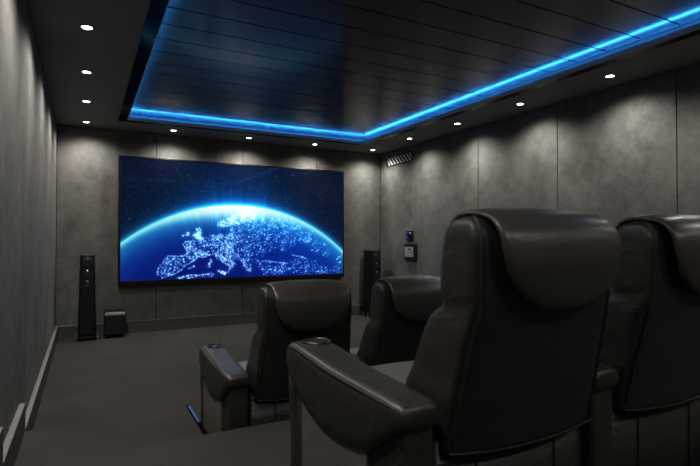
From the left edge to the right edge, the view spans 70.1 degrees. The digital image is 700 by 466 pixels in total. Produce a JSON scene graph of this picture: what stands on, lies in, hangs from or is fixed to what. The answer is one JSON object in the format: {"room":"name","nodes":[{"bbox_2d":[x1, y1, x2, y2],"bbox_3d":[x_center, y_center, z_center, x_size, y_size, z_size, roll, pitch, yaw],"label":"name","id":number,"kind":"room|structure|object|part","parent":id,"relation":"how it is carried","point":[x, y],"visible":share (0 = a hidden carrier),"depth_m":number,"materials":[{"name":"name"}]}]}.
{"room":"home theater","nodes":[
{"label":"home theater","id":0,"kind":"room"},
{"bbox_2d":[0,0,56,442],"bbox_3d":[-1.564,-0.071,2.172,0.100,2.600,8.900,0,-1,-28],"label":"wall","id":1,"kind":"structure","parent":0,"point":[28,125],"depth_m":2.85,"materials":[{"name":"grey concrete"}]},
{"bbox_2d":[0,326,57,465],"bbox_3d":[-1.507,1.003,2.188,0.029,0.452,8.700,0,-1,-28],"label":"baseboard","id":2,"kind":"structure","parent":1,"relation":"attached to","point":[22,421],"depth_m":2.71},
{"bbox_2d":[33,314,370,429],"bbox_3d":[0.508,1.293,3.252,4.590,0.100,8.700,0,-1,-28],"label":"floor","id":3,"kind":"structure","parent":0,"point":[113,376],"depth_m":4.51,"materials":[{"name":"grey carpet"}]},
{"bbox_2d":[75,253,98,341],"bbox_3d":[-3.161,0.764,6.001,0.248,1.030,0.228,0,-1,-28],"label":"tower speaker","id":4,"kind":"object","parent":3,"relation":"on","point":[86,311],"visible":1,"depth_m":5.91},
{"bbox_2d":[14,407,202,465],"bbox_3d":[-1.200,1.159,2.538,0.900,0.150,0.905,0,-1,-28],"label":"stair tread","id":5,"kind":"structure","parent":3,"relation":"on","point":[58,443],"depth_m":2.67,"materials":[{"name":"grey carpet"}]},
{"bbox_2d":[186,405,207,434],"bbox_3d":[-0.812,1.082,2.752,0.022,0.008,0.888,0,-1,-28],"label":"step light","id":6,"kind":"object","parent":5,"relation":"on","point":[190,409],"visible":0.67,"depth_m":2.88,"materials":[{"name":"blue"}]},
{"bbox_2d":[188,406,199,421],"bbox_3d":[-0.938,1.083,2.992,0.011,0.003,0.310,0,-1,-28],"label":"diffuser","id":7,"kind":"object","parent":6,"relation":"attached to","point":[190,409],"depth_m":2.98,"materials":[{"name":"blue plastic"}]},
{"bbox_2d":[104,309,125,337],"bbox_3d":[-2.921,1.119,6.189,0.236,0.325,0.232,0,-1,-28],"label":"subwoofer","id":8,"kind":"object","parent":3,"relation":"on","point":[114,319],"visible":1,"depth_m":6.09,"materials":[{"name":"black fabric"}]},
{"bbox_2d":[105,315,124,334],"bbox_3d":[-2.869,1.125,6.093,0.220,0.232,0.014,0,-1,-28],"label":"grille","id":9,"kind":"object","parent":8,"relation":"attached to","point":[114,324],"depth_m":6.09,"materials":[{"name":"black fabric"}]},
{"bbox_2d":[33,419,290,465],"bbox_3d":[1.594,1.066,1.207,4.590,0.300,4.065,0,-1,-28],"label":"platform","id":10,"kind":"object","parent":3,"relation":"on","point":[269,444],"depth_m":2.10,"materials":[{"name":"grey carpet"}]},
{"bbox_2d":[287,208,621,465],"bbox_3d":[0.333,0.429,1.611,0.850,0.984,0.930,0,-1,-28],"label":"seat","id":11,"kind":"object","parent":10,"relation":"on","point":[507,370],"visible":1,"depth_m":1.26,"materials":[{"name":"black leather"}]},
{"bbox_3d":[-0.054,0.716,1.473,0.012,0.338,0.430,0,-1,-28],"label":"panel","id":12,"kind":"part","parent":11,"relation":"part of","materials":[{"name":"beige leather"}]},
{"bbox_3d":[-0.012,0.693,1.507,0.100,0.455,0.740,0,-1,-28],"label":"armrest","id":13,"kind":"part","parent":11,"relation":"part of","materials":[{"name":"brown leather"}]},
{"bbox_2d":[371,361,413,384],"bbox_3d":[0.281,0.565,1.720,0.514,0.136,0.660,0,-1,-28],"label":"seat cushion","id":14,"kind":"object","parent":11,"relation":"on","point":[399,371],"depth_m":1.83,"materials":[{"name":"grey leather"}]},
{"bbox_3d":[0.233,0.240,1.283,0.051,0.543,0.265,0,-1,-28],"label":"flank panel","id":15,"kind":"part","parent":11,"relation":"part of","materials":[{"name":"brown leather"}]},
{"bbox_3d":[0.445,0.711,1.375,0.552,0.375,0.044,0,-1,-28],"label":"panel","id":16,"kind":"part","parent":11,"relation":"part of","materials":[{"name":"brown leather"}]},
{"bbox_3d":[0.451,0.262,1.395,0.544,0.602,0.301,0,-1,-28],"label":"backrest","id":17,"kind":"part","parent":11,"relation":"part of","materials":[{"name":"black leather"}]},
{"bbox_3d":[0.590,0.697,1.826,0.100,0.455,0.740,0,-1,-28],"label":"armrest","id":18,"kind":"part","parent":11,"relation":"part of","materials":[{"name":"brown leather"}]},
{"bbox_2d":[599,214,699,465],"bbox_3d":[0.997,0.434,1.962,0.711,0.984,0.923,0,-1,-28],"label":"seat","id":19,"kind":"object","parent":10,"relation":"on","point":[651,337],"visible":0.66,"depth_m":1.56,"materials":[{"name":"black leather"}]},
{"bbox_3d":[0.836,0.245,1.602,0.051,0.543,0.265,0,-1,-28],"label":"flank panel","id":20,"kind":"part","parent":19,"relation":"part of","materials":[{"name":"brown leather"}]},
{"bbox_3d":[1.053,0.267,1.714,0.544,0.602,0.301,0,-1,-28],"label":"backrest","id":21,"kind":"part","parent":19,"relation":"part of","materials":[{"name":"black leather"}]},
{"bbox_3d":[1.048,0.715,1.695,0.552,0.375,0.044,0,-1,-28],"label":"panel","id":22,"kind":"part","parent":19,"relation":"part of","materials":[{"name":"brown leather"}]},
{"bbox_2d":[199,279,365,433],"bbox_3d":[-0.389,0.747,2.951,0.850,0.984,0.930,0,-1,-28],"label":"seat","id":23,"kind":"object","parent":3,"relation":"on","point":[254,391],"visible":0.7,"depth_m":2.58,"materials":[{"name":"black leather"}]},
{"bbox_3d":[-0.775,1.034,2.813,0.012,0.338,0.430,0,-1,-28],"label":"panel","id":24,"kind":"part","parent":23,"relation":"part of","materials":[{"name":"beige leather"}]},
{"bbox_3d":[-0.734,1.010,2.846,0.100,0.455,0.740,0,-1,-28],"label":"armrest","id":25,"kind":"part","parent":23,"relation":"part of","materials":[{"name":"brown leather"}]},
{"bbox_2d":[239,361,248,401],"bbox_3d":[-0.441,0.883,3.060,0.514,0.136,0.660,0,-1,-28],"label":"seat cushion","id":26,"kind":"object","parent":23,"relation":"on","point":[244,363],"depth_m":3.11,"materials":[{"name":"grey leather"}]},
{"bbox_3d":[-0.488,0.558,2.622,0.051,0.543,0.265,0,-1,-28],"label":"flank panel","id":27,"kind":"part","parent":23,"relation":"part of","materials":[{"name":"brown leather"}]},
{"bbox_3d":[-0.276,1.028,2.715,0.552,0.375,0.044,0,-1,-28],"label":"panel","id":28,"kind":"part","parent":23,"relation":"part of","materials":[{"name":"brown leather"}]},
{"bbox_3d":[-0.271,0.580,2.735,0.544,0.602,0.301,0,-1,-28],"label":"backrest","id":29,"kind":"part","parent":23,"relation":"part of","materials":[{"name":"black leather"}]},
{"bbox_3d":[-0.056,0.561,2.852,0.051,0.543,0.265,0,-1,-28],"label":"flank panel","id":30,"kind":"part","parent":23,"relation":"part of","materials":[{"name":"brown leather"}]},
{"bbox_2d":[362,250,380,316],"bbox_3d":[0.344,0.789,7.830,0.248,1.030,0.298,0,-1,-28],"label":"tower speaker","id":31,"kind":"object","parent":3,"relation":"on","point":[372,262],"visible":0.84,"depth_m":7.74},
{"bbox_2d":[350,275,441,365],"bbox_3d":[0.283,0.752,3.305,0.711,0.984,0.923,0,-1,-28],"label":"seat","id":32,"kind":"object","parent":3,"relation":"on","point":[401,308],"visible":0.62,"depth_m":2.88,"materials":[{"name":"black leather"}]},
{"bbox_2d":[350,348,358,354],"bbox_3d":[0.169,0.887,3.383,0.514,0.136,0.660,0,-1,-28],"label":"seat cushion","id":33,"kind":"object","parent":32,"relation":"on","point":[353,350],"depth_m":3.50,"materials":[{"name":"grey leather"}]},
{"bbox_3d":[0.122,0.562,2.945,0.051,0.543,0.265,0,-1,-28],"label":"flank panel","id":34,"kind":"part","parent":32,"relation":"part of","materials":[{"name":"brown leather"}]},
{"bbox_3d":[0.339,0.584,3.058,0.544,0.602,0.301,0,-1,-28],"label":"backrest","id":35,"kind":"part","parent":32,"relation":"part of","materials":[{"name":"black leather"}]},
{"bbox_2d":[55,124,379,325],"bbox_3d":[-1.552,-0.005,7.157,4.590,2.600,0.100,0,-1,-28],"label":"wall","id":36,"kind":"structure","parent":0,"point":[87,157],"depth_m":6.54,"materials":[{"name":"grey concrete"}]},
{"bbox_2d":[58,305,362,338],"bbox_3d":[-1.522,1.218,7.091,4.539,0.152,0.016,0,-1,-28],"label":"baseboard","id":37,"kind":"structure","parent":36,"relation":"attached to","point":[70,331],"depth_m":6.67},
{"bbox_2d":[118,155,343,284],"bbox_3d":[-1.524,-0.151,7.074,3.204,1.646,0.072,0,-1,-28],"label":"television","id":38,"kind":"object","parent":36,"relation":"attached to","point":[180,221],"visible":1,"depth_m":6.92,"materials":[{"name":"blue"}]},
{"bbox_2d":[26,0,699,153],"bbox_3d":[0.508,-1.437,3.288,4.590,0.160,8.700,0,-1,-28],"label":"ceiling","id":39,"kind":"structure","parent":0,"point":[357,70],"depth_m":4.01,"materials":[{"name":"grey paint"}]},
{"bbox_2d":[78,24,94,30],"bbox_3d":[-1.735,-1.354,3.292,0.100,0.004,0.100,0,-1,-28],"label":"recessed light","id":40,"kind":"object","parent":39,"relation":"in","point":[86,27],"visible":1,"depth_m":3.29,"materials":[{"name":"white glass"}]},
{"bbox_2d":[80,70,92,73],"bbox_3d":[-2.201,-1.343,4.171,0.100,0.004,0.100,0,-1,-28],"label":"recessed light","id":41,"kind":"object","parent":39,"relation":"in","point":[81,71],"visible":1,"depth_m":4.17,"materials":[{"name":"white glass"}]},
{"bbox_2d":[118,0,699,145],"bbox_3d":[0.191,-1.357,3.920,3.334,0.042,6.107,0,-1,-28],"label":"trim","id":42,"kind":"structure","parent":39,"relation":"attached to","point":[157,9],"depth_m":4.36,"materials":[{"name":"grey"}]},
{"bbox_2d":[604,74,616,77],"bbox_3d":[2.225,-1.341,4.270,0.100,0.004,0.100,0,-1,-28],"label":"recessed light","id":43,"kind":"object","parent":39,"relation":"in","point":[609,75],"visible":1,"depth_m":4.27,"materials":[{"name":"white glass"}]},
{"bbox_2d":[380,63,699,290],"bbox_3d":[2.580,-0.042,4.368,0.100,2.600,8.900,0,-1,-28],"label":"wall","id":44,"kind":"structure","parent":0,"point":[615,154],"depth_m":5.09,"materials":[{"name":"grey concrete"}]},
{"bbox_2d":[386,151,412,166],"bbox_3d":[0.760,-1.135,7.696,0.014,0.140,0.724,0,-1,-28],"label":"air vent","id":45,"kind":"object","parent":44,"relation":"in","point":[406,157],"visible":1,"depth_m":7.69,"materials":[{"name":"grey metal"}]},
{"bbox_2d":[406,231,412,239],"bbox_3d":[0.874,0.036,7.413,0.062,0.140,0.163,0,-1,-28],"label":"thermostat","id":46,"kind":"object","parent":44,"relation":"attached to","point":[409,234],"visible":1,"depth_m":7.37,"materials":[{"name":"black plastic"}]},
{"bbox_2d":[404,244,416,259],"bbox_3d":[0.896,0.279,7.393,0.040,0.234,0.290,0,-1,-28],"label":"control panel","id":47,"kind":"object","parent":44,"relation":"attached to","point":[410,250],"visible":1,"depth_m":7.36,"materials":[{"name":"black plastic"}]}
]}

